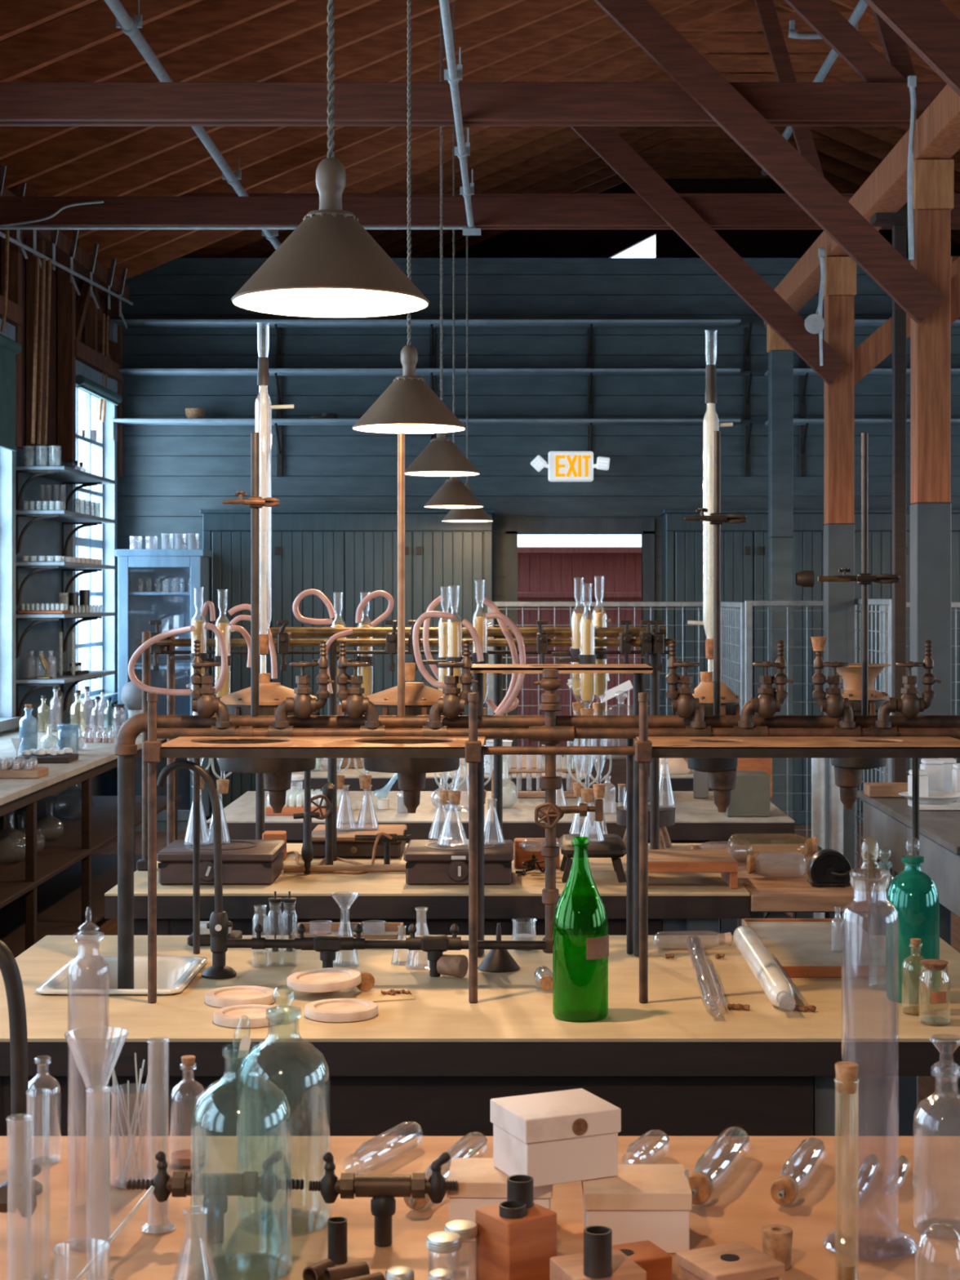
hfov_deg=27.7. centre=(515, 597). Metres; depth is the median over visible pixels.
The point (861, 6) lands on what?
pipe
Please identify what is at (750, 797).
storage box
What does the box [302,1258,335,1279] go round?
pipe
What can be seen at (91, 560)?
dish
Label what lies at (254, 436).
support rod
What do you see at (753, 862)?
jar
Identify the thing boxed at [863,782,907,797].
flat box
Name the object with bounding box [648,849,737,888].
stand
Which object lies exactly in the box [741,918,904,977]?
board
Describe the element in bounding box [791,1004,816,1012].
piece
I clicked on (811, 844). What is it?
tube
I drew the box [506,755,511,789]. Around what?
test tube
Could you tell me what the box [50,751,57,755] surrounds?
lump
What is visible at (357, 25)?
ceiling plank
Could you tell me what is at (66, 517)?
wall shelf
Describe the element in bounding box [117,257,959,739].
wall
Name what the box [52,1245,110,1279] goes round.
glass beaker
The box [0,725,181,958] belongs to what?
bench
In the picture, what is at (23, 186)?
strap
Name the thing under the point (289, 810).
rack
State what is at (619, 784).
vial
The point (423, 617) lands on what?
hose
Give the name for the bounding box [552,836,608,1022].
wine bottle
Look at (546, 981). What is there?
bottle
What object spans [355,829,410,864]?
gas tee
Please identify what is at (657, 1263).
wooden block
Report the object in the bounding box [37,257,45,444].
rope
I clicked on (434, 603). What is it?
hose
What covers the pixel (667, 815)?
round stool
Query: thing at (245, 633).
hose
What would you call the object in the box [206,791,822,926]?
work table
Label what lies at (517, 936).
glass beaker
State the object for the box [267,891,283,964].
bottle
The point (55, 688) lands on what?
bottle
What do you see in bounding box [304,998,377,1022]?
plate
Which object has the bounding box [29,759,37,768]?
jar
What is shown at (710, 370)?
condenser
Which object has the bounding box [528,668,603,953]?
valve riser
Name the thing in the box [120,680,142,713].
vessel
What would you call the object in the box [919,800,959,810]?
board
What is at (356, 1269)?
pipe
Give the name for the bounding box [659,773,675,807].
flask
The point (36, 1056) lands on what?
glass bottle
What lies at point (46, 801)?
flask
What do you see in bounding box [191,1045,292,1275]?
bottle
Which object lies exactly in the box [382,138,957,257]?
roof beam
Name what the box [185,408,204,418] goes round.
wooden bowl
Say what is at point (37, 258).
rope
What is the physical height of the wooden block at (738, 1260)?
0.057 m
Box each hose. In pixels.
[128,625,195,695]
[200,600,215,621]
[204,622,227,694]
[227,604,277,678]
[229,614,261,626]
[229,625,250,667]
[292,588,335,624]
[325,629,353,693]
[355,590,394,627]
[412,610,456,688]
[422,595,444,680]
[460,618,484,662]
[481,597,519,713]
[485,612,525,715]
[485,697,519,713]
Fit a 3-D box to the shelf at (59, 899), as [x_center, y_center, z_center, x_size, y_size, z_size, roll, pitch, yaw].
[-2.545,1.610,7.325,0.930,0.020,9.650,0,0,0]
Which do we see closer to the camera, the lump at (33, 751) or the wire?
the wire
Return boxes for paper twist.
[237,1034,251,1058]
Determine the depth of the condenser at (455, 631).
5.56 m
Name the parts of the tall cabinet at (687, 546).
door, door, door, door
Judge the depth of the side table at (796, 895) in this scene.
5.47 m
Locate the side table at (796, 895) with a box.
[711,844,871,935]
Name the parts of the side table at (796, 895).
leg, leg, leg, leg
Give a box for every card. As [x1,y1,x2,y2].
[352,989,415,1001]
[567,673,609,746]
[599,680,633,715]
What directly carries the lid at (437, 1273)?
on the work table at (738, 1210)
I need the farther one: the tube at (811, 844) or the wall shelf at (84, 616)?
the wall shelf at (84, 616)
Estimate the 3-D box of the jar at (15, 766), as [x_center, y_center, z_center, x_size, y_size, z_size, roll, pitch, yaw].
[-2.216,0.741,8.663,0.040,0.045,0.040,0,0,0]
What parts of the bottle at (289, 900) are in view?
rod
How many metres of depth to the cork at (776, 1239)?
2.31 m
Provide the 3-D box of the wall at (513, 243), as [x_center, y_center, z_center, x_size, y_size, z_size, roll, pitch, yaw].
[2.000,-1.900,20.050,10.920,7.200,0.100,0,0,0]
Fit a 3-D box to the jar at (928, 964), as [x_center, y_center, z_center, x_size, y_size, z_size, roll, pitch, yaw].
[0.788,0.742,3.664,0.058,0.116,0.059,0,0,0]
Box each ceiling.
[0,0,100,240]
[82,430,96,441]
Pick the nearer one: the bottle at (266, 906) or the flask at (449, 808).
the bottle at (266, 906)
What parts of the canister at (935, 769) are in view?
lid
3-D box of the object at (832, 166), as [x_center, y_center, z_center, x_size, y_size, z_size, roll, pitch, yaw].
[2.000,-3.540,18.754,10.120,2.320,0.082,0,0,0]
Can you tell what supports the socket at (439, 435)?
attached to the pendant lamp at (441, 457)
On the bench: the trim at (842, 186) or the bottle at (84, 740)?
the bottle at (84, 740)
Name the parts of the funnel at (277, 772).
lid, drain spout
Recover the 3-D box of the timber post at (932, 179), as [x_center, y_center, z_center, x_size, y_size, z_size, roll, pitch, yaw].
[1.810,-0.098,8.500,0.170,3.595,0.160,0,0,0]
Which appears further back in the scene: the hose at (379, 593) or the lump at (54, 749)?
the lump at (54, 749)
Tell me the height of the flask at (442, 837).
0.115 m
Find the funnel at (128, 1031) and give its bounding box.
[64,1031,128,1135]
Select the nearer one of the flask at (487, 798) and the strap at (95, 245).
the flask at (487, 798)
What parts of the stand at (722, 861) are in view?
rail, leg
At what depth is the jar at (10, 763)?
8.73 m
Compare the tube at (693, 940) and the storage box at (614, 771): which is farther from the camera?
the storage box at (614, 771)
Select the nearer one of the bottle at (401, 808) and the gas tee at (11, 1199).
the gas tee at (11, 1199)
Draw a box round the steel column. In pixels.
[892,224,906,935]
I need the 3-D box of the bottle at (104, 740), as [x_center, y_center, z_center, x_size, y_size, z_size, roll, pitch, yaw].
[-2.262,0.759,10.750,0.034,0.080,0.033,0,0,0]
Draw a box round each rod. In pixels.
[120,1059,145,1182]
[120,1074,150,1183]
[122,1069,151,1179]
[129,1068,142,1173]
[132,1066,151,1179]
[135,1069,150,1177]
[250,432,258,716]
[397,433,404,716]
[713,431,720,716]
[861,432,867,716]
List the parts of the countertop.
leg, drawer, drawer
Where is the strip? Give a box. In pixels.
[817,248,825,365]
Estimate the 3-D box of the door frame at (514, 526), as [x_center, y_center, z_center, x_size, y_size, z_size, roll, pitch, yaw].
[0.498,0.545,15.055,1.143,2.310,0.170,0,0,0]
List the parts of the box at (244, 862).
corner plate, corner plate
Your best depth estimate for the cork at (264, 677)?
4.43 m
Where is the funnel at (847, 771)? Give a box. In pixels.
[831,663,892,809]
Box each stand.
[283,770,405,873]
[311,781,336,865]
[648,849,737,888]
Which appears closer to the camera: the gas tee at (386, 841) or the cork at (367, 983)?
the cork at (367, 983)
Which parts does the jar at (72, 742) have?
lid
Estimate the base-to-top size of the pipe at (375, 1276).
0.026 m
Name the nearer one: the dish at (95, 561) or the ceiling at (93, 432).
the dish at (95, 561)
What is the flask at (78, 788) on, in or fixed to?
on the bench
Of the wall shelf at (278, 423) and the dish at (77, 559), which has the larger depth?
the wall shelf at (278, 423)
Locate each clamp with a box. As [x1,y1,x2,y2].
[222,491,279,508]
[684,507,746,524]
[795,568,900,586]
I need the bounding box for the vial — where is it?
[617,783,626,786]
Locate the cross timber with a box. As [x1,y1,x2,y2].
[951,255,959,263]
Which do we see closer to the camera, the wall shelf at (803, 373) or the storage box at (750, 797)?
the storage box at (750, 797)
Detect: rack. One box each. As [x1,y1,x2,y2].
[134,620,675,871]
[142,663,959,1003]
[265,801,343,815]
[491,768,576,798]
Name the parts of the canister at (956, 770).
lid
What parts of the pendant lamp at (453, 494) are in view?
lamp shade, cord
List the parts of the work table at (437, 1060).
leg, panel, leg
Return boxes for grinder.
[807,848,857,887]
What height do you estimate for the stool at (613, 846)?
0.106 m
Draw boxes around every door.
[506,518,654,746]
[517,546,641,746]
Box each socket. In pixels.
[315,157,346,209]
[400,345,417,375]
[436,432,445,438]
[449,475,457,479]
[464,483,471,491]
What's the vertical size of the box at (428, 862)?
0.094 m
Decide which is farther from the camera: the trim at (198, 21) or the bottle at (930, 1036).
the trim at (198, 21)
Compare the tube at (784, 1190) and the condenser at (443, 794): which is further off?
the condenser at (443, 794)
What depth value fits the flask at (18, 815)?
9.64 m
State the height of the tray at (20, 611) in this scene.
0.020 m
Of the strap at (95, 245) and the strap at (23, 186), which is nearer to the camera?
the strap at (23, 186)
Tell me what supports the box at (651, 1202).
on the work table at (738, 1210)
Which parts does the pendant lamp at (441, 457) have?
cord, lamp shade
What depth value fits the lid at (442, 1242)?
2.21 m
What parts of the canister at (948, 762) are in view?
lid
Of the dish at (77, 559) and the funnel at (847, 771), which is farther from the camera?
the dish at (77, 559)
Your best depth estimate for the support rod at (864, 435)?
4.19 m
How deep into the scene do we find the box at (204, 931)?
4.48 m
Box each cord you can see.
[286,851,384,865]
[331,831,392,874]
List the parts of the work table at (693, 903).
leg, panel, leg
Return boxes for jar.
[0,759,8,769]
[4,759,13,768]
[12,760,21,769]
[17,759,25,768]
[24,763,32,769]
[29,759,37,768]
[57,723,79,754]
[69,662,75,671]
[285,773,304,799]
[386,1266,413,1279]
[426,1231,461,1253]
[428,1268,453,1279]
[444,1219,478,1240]
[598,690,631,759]
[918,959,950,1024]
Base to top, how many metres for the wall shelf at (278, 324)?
0.360 m
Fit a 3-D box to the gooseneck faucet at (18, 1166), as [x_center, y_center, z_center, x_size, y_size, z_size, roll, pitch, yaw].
[-0.680,0.627,2.620,0.088,0.344,0.060,0,0,0]
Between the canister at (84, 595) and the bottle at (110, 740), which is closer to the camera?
the bottle at (110, 740)
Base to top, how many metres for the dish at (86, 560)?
0.035 m
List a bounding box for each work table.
[0,935,959,1136]
[0,1136,959,1279]
[104,843,793,935]
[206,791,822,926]
[290,756,713,791]
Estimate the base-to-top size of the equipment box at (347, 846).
0.070 m
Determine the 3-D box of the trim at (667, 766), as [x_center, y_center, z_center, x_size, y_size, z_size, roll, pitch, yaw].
[0.712,0.757,8.900,0.170,0.085,0.170,0,0,0]
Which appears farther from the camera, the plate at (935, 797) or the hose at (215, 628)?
the plate at (935, 797)
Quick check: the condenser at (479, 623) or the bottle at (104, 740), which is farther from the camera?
the bottle at (104, 740)
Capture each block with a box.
[187,929,242,946]
[262,831,286,860]
[475,1202,556,1279]
[514,837,559,868]
[550,1248,646,1279]
[612,1240,671,1279]
[675,1240,784,1279]
[870,201,907,226]
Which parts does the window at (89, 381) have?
sash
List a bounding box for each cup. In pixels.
[498,1200,525,1218]
[506,1174,533,1208]
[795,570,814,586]
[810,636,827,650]
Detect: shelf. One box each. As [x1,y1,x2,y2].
[0,795,181,908]
[0,854,142,958]
[15,466,115,510]
[15,510,115,558]
[15,561,115,605]
[15,612,115,657]
[15,670,115,716]
[109,319,959,371]
[109,418,959,476]
[112,368,959,419]
[470,663,653,673]
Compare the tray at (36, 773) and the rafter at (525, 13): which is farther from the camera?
the rafter at (525, 13)
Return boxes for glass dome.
[914,1222,959,1279]
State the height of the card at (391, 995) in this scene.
0.012 m
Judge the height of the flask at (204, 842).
0.168 m
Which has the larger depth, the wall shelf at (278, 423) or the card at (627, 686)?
the wall shelf at (278, 423)
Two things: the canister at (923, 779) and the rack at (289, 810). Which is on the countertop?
the canister at (923, 779)
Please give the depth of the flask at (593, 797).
5.58 m
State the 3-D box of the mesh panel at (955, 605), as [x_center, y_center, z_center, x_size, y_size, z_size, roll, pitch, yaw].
[2.680,0.863,11.400,1.080,1.675,0.040,0,0,0]
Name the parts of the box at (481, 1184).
lid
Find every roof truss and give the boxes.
[0,0,959,324]
[0,0,959,385]
[178,193,959,196]
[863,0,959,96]
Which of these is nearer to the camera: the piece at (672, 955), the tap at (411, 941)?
the tap at (411, 941)
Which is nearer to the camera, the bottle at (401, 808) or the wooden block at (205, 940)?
the wooden block at (205, 940)
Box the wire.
[515,853,545,875]
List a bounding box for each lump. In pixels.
[22,750,31,755]
[30,748,36,755]
[35,749,45,755]
[44,748,52,755]
[49,747,58,751]
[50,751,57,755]
[56,749,65,755]
[62,747,72,754]
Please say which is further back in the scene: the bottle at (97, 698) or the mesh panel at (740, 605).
the mesh panel at (740, 605)
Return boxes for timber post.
[766,323,793,844]
[822,256,856,882]
[910,159,953,946]
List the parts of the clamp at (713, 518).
arm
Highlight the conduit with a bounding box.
[0,200,480,305]
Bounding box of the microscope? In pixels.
[36,653,52,679]
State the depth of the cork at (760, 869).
5.66 m
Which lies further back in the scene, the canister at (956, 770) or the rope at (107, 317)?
the rope at (107, 317)
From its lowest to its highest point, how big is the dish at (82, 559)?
0.035 m
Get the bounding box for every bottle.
[19,704,37,752]
[28,1056,61,1158]
[37,695,49,732]
[50,686,59,731]
[70,689,84,739]
[80,686,93,736]
[82,728,88,742]
[88,728,93,742]
[91,696,103,737]
[96,728,102,742]
[99,689,107,733]
[102,728,107,742]
[103,697,115,734]
[108,728,114,742]
[112,703,125,737]
[169,1055,206,1165]
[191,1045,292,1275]
[236,984,330,1227]
[252,906,268,965]
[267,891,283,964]
[282,891,297,964]
[396,791,408,813]
[533,965,552,990]
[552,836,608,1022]
[867,846,902,987]
[885,837,939,998]
[901,937,929,1013]
[912,1035,959,1231]
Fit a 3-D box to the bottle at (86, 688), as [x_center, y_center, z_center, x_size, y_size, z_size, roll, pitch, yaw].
[-2.471,0.656,11.250,0.079,0.286,0.079,0,0,-9]
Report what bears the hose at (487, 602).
attached to the rack at (651, 641)
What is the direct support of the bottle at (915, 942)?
on the work table at (437, 1060)
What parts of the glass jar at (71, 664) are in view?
lid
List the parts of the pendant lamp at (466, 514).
lamp shade, cord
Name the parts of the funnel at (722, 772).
lid, drain spout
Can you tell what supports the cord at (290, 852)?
on the work table at (693, 903)
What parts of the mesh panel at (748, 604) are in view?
frame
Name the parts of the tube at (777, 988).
spout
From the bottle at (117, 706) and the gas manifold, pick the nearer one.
the gas manifold
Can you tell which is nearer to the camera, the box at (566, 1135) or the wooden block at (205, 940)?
the box at (566, 1135)
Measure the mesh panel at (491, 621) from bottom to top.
1.675 m
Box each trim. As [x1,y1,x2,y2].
[0,0,97,40]
[0,0,202,82]
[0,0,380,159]
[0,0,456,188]
[8,0,296,82]
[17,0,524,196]
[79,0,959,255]
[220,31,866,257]
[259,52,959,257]
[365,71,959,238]
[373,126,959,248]
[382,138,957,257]
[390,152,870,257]
[418,165,959,257]
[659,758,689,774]
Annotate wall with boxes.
[0,186,110,460]
[0,448,118,795]
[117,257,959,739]
[444,178,959,257]
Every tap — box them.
[251,923,266,949]
[293,812,319,862]
[293,923,306,949]
[353,923,365,949]
[405,923,417,949]
[449,923,458,937]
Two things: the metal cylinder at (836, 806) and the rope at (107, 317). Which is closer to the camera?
the metal cylinder at (836, 806)
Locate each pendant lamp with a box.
[231,0,429,317]
[352,0,465,433]
[404,9,479,475]
[423,0,483,508]
[441,126,493,522]
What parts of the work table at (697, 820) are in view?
panel, leg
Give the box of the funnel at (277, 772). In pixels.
[214,682,319,813]
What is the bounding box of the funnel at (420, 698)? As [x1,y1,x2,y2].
[363,682,462,813]
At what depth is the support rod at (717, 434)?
4.19 m
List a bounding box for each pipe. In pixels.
[104,0,280,249]
[114,636,959,989]
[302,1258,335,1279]
[323,1261,369,1279]
[328,1216,346,1264]
[343,1271,385,1279]
[439,0,474,228]
[583,1225,612,1278]
[760,0,867,175]
[906,75,916,260]
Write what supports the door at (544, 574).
on the ground
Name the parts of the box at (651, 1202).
lid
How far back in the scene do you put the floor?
10.32 m
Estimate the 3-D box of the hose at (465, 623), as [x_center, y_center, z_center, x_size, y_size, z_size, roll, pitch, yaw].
[-0.122,0.121,5.550,0.066,0.124,0.018,0,0,0]
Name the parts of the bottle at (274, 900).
rod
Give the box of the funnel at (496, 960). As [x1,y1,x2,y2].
[477,923,519,972]
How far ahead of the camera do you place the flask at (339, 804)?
6.12 m
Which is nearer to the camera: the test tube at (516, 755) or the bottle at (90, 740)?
the test tube at (516, 755)
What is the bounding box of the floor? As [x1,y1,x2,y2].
[80,825,959,1130]
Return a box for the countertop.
[857,790,959,935]
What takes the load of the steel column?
on the floor
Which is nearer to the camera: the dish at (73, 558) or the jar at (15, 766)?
the jar at (15, 766)
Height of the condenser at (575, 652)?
0.645 m
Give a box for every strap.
[0,164,6,196]
[16,182,28,258]
[33,195,42,268]
[52,229,58,271]
[70,229,80,295]
[88,243,99,308]
[107,257,115,309]
[118,266,128,328]
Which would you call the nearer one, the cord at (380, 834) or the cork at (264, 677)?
the cork at (264, 677)
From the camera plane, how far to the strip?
10.76 m
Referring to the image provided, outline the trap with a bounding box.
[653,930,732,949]
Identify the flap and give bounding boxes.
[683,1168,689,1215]
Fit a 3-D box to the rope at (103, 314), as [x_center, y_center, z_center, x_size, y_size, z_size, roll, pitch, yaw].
[-3.032,-1.690,14.300,0.053,0.781,0.023,0,0,0]
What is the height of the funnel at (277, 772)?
0.297 m
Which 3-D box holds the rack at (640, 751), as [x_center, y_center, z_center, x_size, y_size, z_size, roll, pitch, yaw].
[0.095,0.475,4.127,1.655,0.650,0.586,0,0,0]
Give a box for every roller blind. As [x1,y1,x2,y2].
[0,333,22,450]
[75,374,122,405]
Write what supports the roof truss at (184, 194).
attached to the ceiling at (15, 187)
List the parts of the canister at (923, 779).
lid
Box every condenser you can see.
[170,591,207,790]
[207,601,231,793]
[254,323,292,654]
[312,613,351,789]
[346,593,373,789]
[422,586,457,804]
[426,586,466,804]
[461,580,492,804]
[551,578,586,796]
[559,596,595,802]
[591,575,608,798]
[687,332,733,659]
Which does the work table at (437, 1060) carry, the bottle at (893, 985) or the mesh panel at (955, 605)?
the bottle at (893, 985)
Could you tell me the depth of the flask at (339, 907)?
4.27 m
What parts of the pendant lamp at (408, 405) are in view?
lamp shade, cord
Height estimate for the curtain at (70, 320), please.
1.470 m
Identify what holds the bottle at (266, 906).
on the work table at (437, 1060)
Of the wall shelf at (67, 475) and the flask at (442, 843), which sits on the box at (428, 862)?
the flask at (442, 843)
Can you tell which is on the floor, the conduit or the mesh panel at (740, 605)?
the mesh panel at (740, 605)
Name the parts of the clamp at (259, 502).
arm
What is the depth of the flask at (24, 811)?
9.35 m
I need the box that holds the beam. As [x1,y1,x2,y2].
[764,84,959,324]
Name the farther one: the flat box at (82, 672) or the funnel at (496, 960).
the flat box at (82, 672)
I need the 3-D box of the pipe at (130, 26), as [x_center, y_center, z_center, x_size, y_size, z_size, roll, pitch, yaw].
[-1.780,-2.676,10.975,0.118,0.158,7.950,0,0,0]
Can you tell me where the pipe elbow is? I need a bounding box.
[787,20,822,39]
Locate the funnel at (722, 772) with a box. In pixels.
[687,681,740,812]
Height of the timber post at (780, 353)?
3.595 m
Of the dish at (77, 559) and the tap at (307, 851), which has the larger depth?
the dish at (77, 559)
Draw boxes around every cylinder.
[25,1090,51,1279]
[67,921,109,1249]
[84,1087,115,1279]
[142,1040,174,1234]
[811,758,825,918]
[822,835,916,1262]
[829,758,843,854]
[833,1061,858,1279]
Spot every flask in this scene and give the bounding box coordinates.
[0,826,24,862]
[8,815,25,847]
[11,810,45,854]
[36,800,64,839]
[53,787,93,818]
[172,1208,218,1279]
[183,785,210,844]
[206,787,230,842]
[336,906,359,964]
[337,804,356,829]
[355,784,378,829]
[405,907,429,966]
[428,798,453,838]
[437,800,467,844]
[444,772,468,809]
[484,798,504,843]
[568,800,594,834]
[580,796,604,840]
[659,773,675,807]
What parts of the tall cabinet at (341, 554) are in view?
door, door, door, door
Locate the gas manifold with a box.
[156,760,546,979]
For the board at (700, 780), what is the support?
on the work table at (697, 820)
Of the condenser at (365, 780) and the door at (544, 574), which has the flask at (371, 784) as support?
the condenser at (365, 780)
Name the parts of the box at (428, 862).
corner plate, name plate, corner plate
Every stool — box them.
[559,834,626,882]
[615,804,675,849]
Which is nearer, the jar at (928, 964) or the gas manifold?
the jar at (928, 964)
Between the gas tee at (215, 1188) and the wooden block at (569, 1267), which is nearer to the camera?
the wooden block at (569, 1267)
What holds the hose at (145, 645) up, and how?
attached to the condenser at (199, 633)
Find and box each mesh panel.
[487,601,713,756]
[720,601,744,715]
[744,600,823,839]
[854,598,892,893]
[880,601,959,879]
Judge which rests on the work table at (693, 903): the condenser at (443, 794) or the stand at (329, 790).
the stand at (329, 790)
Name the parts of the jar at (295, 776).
lid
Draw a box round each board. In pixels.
[693,769,708,798]
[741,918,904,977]
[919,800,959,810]
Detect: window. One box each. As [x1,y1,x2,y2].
[0,318,22,732]
[67,360,122,714]
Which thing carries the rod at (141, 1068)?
in the glass beaker
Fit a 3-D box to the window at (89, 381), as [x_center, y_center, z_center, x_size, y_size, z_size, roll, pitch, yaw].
[-3.063,-0.420,14.070,0.194,2.440,1.500,0,0,0]
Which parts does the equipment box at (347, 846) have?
knob, lid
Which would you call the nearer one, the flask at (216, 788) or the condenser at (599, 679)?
the flask at (216, 788)
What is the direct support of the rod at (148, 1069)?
in the glass beaker
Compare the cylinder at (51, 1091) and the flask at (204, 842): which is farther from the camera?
the flask at (204, 842)
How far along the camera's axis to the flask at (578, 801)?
5.75 m
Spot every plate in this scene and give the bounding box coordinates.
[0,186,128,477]
[286,967,361,992]
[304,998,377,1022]
[897,791,959,804]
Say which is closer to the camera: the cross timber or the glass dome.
the glass dome
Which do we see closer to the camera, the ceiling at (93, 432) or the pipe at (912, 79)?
the pipe at (912, 79)
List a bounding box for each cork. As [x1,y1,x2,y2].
[258,672,271,683]
[356,972,374,991]
[404,662,415,680]
[436,954,468,977]
[699,671,712,682]
[746,851,759,857]
[752,862,761,873]
[760,1224,792,1270]
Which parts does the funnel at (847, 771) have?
drain spout, lid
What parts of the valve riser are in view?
lever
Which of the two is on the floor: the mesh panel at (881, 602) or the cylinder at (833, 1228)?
the mesh panel at (881, 602)
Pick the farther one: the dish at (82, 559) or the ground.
the ground
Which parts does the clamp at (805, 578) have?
arm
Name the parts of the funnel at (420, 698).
lid, drain spout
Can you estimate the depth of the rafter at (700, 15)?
14.23 m
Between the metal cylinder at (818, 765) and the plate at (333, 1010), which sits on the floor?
the metal cylinder at (818, 765)
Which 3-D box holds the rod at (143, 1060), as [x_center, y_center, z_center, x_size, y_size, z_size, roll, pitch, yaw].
[-0.522,0.714,2.663,0.034,0.163,0.003,0,0,-30]
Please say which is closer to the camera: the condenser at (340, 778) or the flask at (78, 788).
the condenser at (340, 778)
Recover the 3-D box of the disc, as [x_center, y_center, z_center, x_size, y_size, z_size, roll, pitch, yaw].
[1.652,-1.586,10.705,0.129,0.278,0.047,0,0,-25]
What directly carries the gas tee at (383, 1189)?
on the work table at (738, 1210)
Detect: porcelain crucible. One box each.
[355,798,367,809]
[377,798,389,809]
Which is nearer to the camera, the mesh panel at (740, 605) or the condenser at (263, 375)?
the condenser at (263, 375)
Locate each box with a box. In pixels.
[62,670,88,675]
[156,840,285,884]
[200,920,232,935]
[311,824,407,857]
[339,758,364,768]
[403,840,513,884]
[446,1157,552,1241]
[490,1088,621,1186]
[510,755,542,768]
[581,1164,692,1253]
[586,755,649,802]
[723,770,769,817]
[736,758,772,798]
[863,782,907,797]
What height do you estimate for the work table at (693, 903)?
0.900 m
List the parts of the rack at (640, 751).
post, post, shelf plate, post, post, post, post, post, post, shelf plate, post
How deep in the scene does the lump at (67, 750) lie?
9.55 m
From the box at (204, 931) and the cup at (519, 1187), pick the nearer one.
the cup at (519, 1187)
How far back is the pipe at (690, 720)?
4.14 m
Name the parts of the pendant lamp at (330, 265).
lamp shade, cord, bulb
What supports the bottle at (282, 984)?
on the work table at (738, 1210)
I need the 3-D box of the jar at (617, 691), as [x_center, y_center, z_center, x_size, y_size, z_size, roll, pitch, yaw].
[0.418,0.499,7.700,0.185,0.262,0.185,0,0,0]
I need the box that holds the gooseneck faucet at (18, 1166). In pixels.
[0,939,42,1195]
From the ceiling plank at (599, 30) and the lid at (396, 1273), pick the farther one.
the ceiling plank at (599, 30)
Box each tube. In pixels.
[346,1120,423,1174]
[403,1131,488,1209]
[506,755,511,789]
[515,755,521,791]
[622,1128,670,1164]
[686,934,722,1012]
[688,840,752,861]
[688,1126,750,1204]
[726,833,817,860]
[733,925,803,1008]
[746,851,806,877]
[769,1137,826,1205]
[847,1154,880,1202]
[884,1155,910,1193]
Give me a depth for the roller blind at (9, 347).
11.53 m
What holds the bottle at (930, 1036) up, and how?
on the work table at (738, 1210)
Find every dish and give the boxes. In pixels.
[64,556,71,562]
[71,556,75,562]
[75,557,80,563]
[80,557,84,563]
[84,558,89,563]
[89,558,93,564]
[93,559,97,564]
[97,559,102,564]
[204,985,275,1008]
[213,1004,284,1028]
[306,413,337,418]
[308,921,333,934]
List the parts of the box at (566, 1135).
lid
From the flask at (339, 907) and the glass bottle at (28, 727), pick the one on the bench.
the glass bottle at (28, 727)
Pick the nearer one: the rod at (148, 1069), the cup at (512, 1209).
the cup at (512, 1209)
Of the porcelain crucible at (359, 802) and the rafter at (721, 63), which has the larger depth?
the rafter at (721, 63)
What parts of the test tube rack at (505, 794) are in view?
panel, panel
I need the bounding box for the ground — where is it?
[542,755,586,756]
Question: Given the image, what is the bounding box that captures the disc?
[804,284,824,333]
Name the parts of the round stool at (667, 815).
leg, seat, leg, leg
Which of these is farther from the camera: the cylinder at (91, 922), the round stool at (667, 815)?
the round stool at (667, 815)
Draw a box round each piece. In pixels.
[665,952,674,958]
[715,953,724,959]
[727,1003,749,1010]
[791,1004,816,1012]
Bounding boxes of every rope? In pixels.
[0,229,9,332]
[31,256,39,444]
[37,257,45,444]
[43,259,51,444]
[97,313,105,420]
[102,315,109,422]
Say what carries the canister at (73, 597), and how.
on the wall shelf at (84, 616)
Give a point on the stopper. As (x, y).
(246, 1015)
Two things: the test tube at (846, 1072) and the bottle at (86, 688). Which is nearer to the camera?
the test tube at (846, 1072)
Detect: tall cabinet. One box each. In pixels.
[115,549,212,831]
[200,509,495,818]
[659,509,959,825]
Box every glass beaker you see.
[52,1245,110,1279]
[511,920,535,950]
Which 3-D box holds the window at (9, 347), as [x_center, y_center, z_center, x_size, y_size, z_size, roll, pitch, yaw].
[-3.063,-0.420,10.835,0.194,2.440,1.970,0,0,0]
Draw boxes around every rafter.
[58,0,587,196]
[60,0,608,240]
[96,0,878,268]
[113,0,934,279]
[178,6,945,257]
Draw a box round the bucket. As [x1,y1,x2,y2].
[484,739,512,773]
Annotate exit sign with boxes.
[530,451,609,481]
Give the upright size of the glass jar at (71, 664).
0.055 m
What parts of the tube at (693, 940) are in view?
spout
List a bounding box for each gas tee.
[0,1164,41,1217]
[125,1150,304,1243]
[308,1151,457,1247]
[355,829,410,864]
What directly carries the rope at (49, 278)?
hanging from the conduit
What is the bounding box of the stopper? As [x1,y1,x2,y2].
[232,1015,250,1062]
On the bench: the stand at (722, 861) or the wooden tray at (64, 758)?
the wooden tray at (64, 758)
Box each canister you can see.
[67,592,78,613]
[79,590,89,612]
[907,769,928,807]
[920,758,944,791]
[939,758,955,791]
[951,763,959,800]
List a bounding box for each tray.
[0,767,48,778]
[15,753,78,763]
[18,610,71,613]
[290,922,403,939]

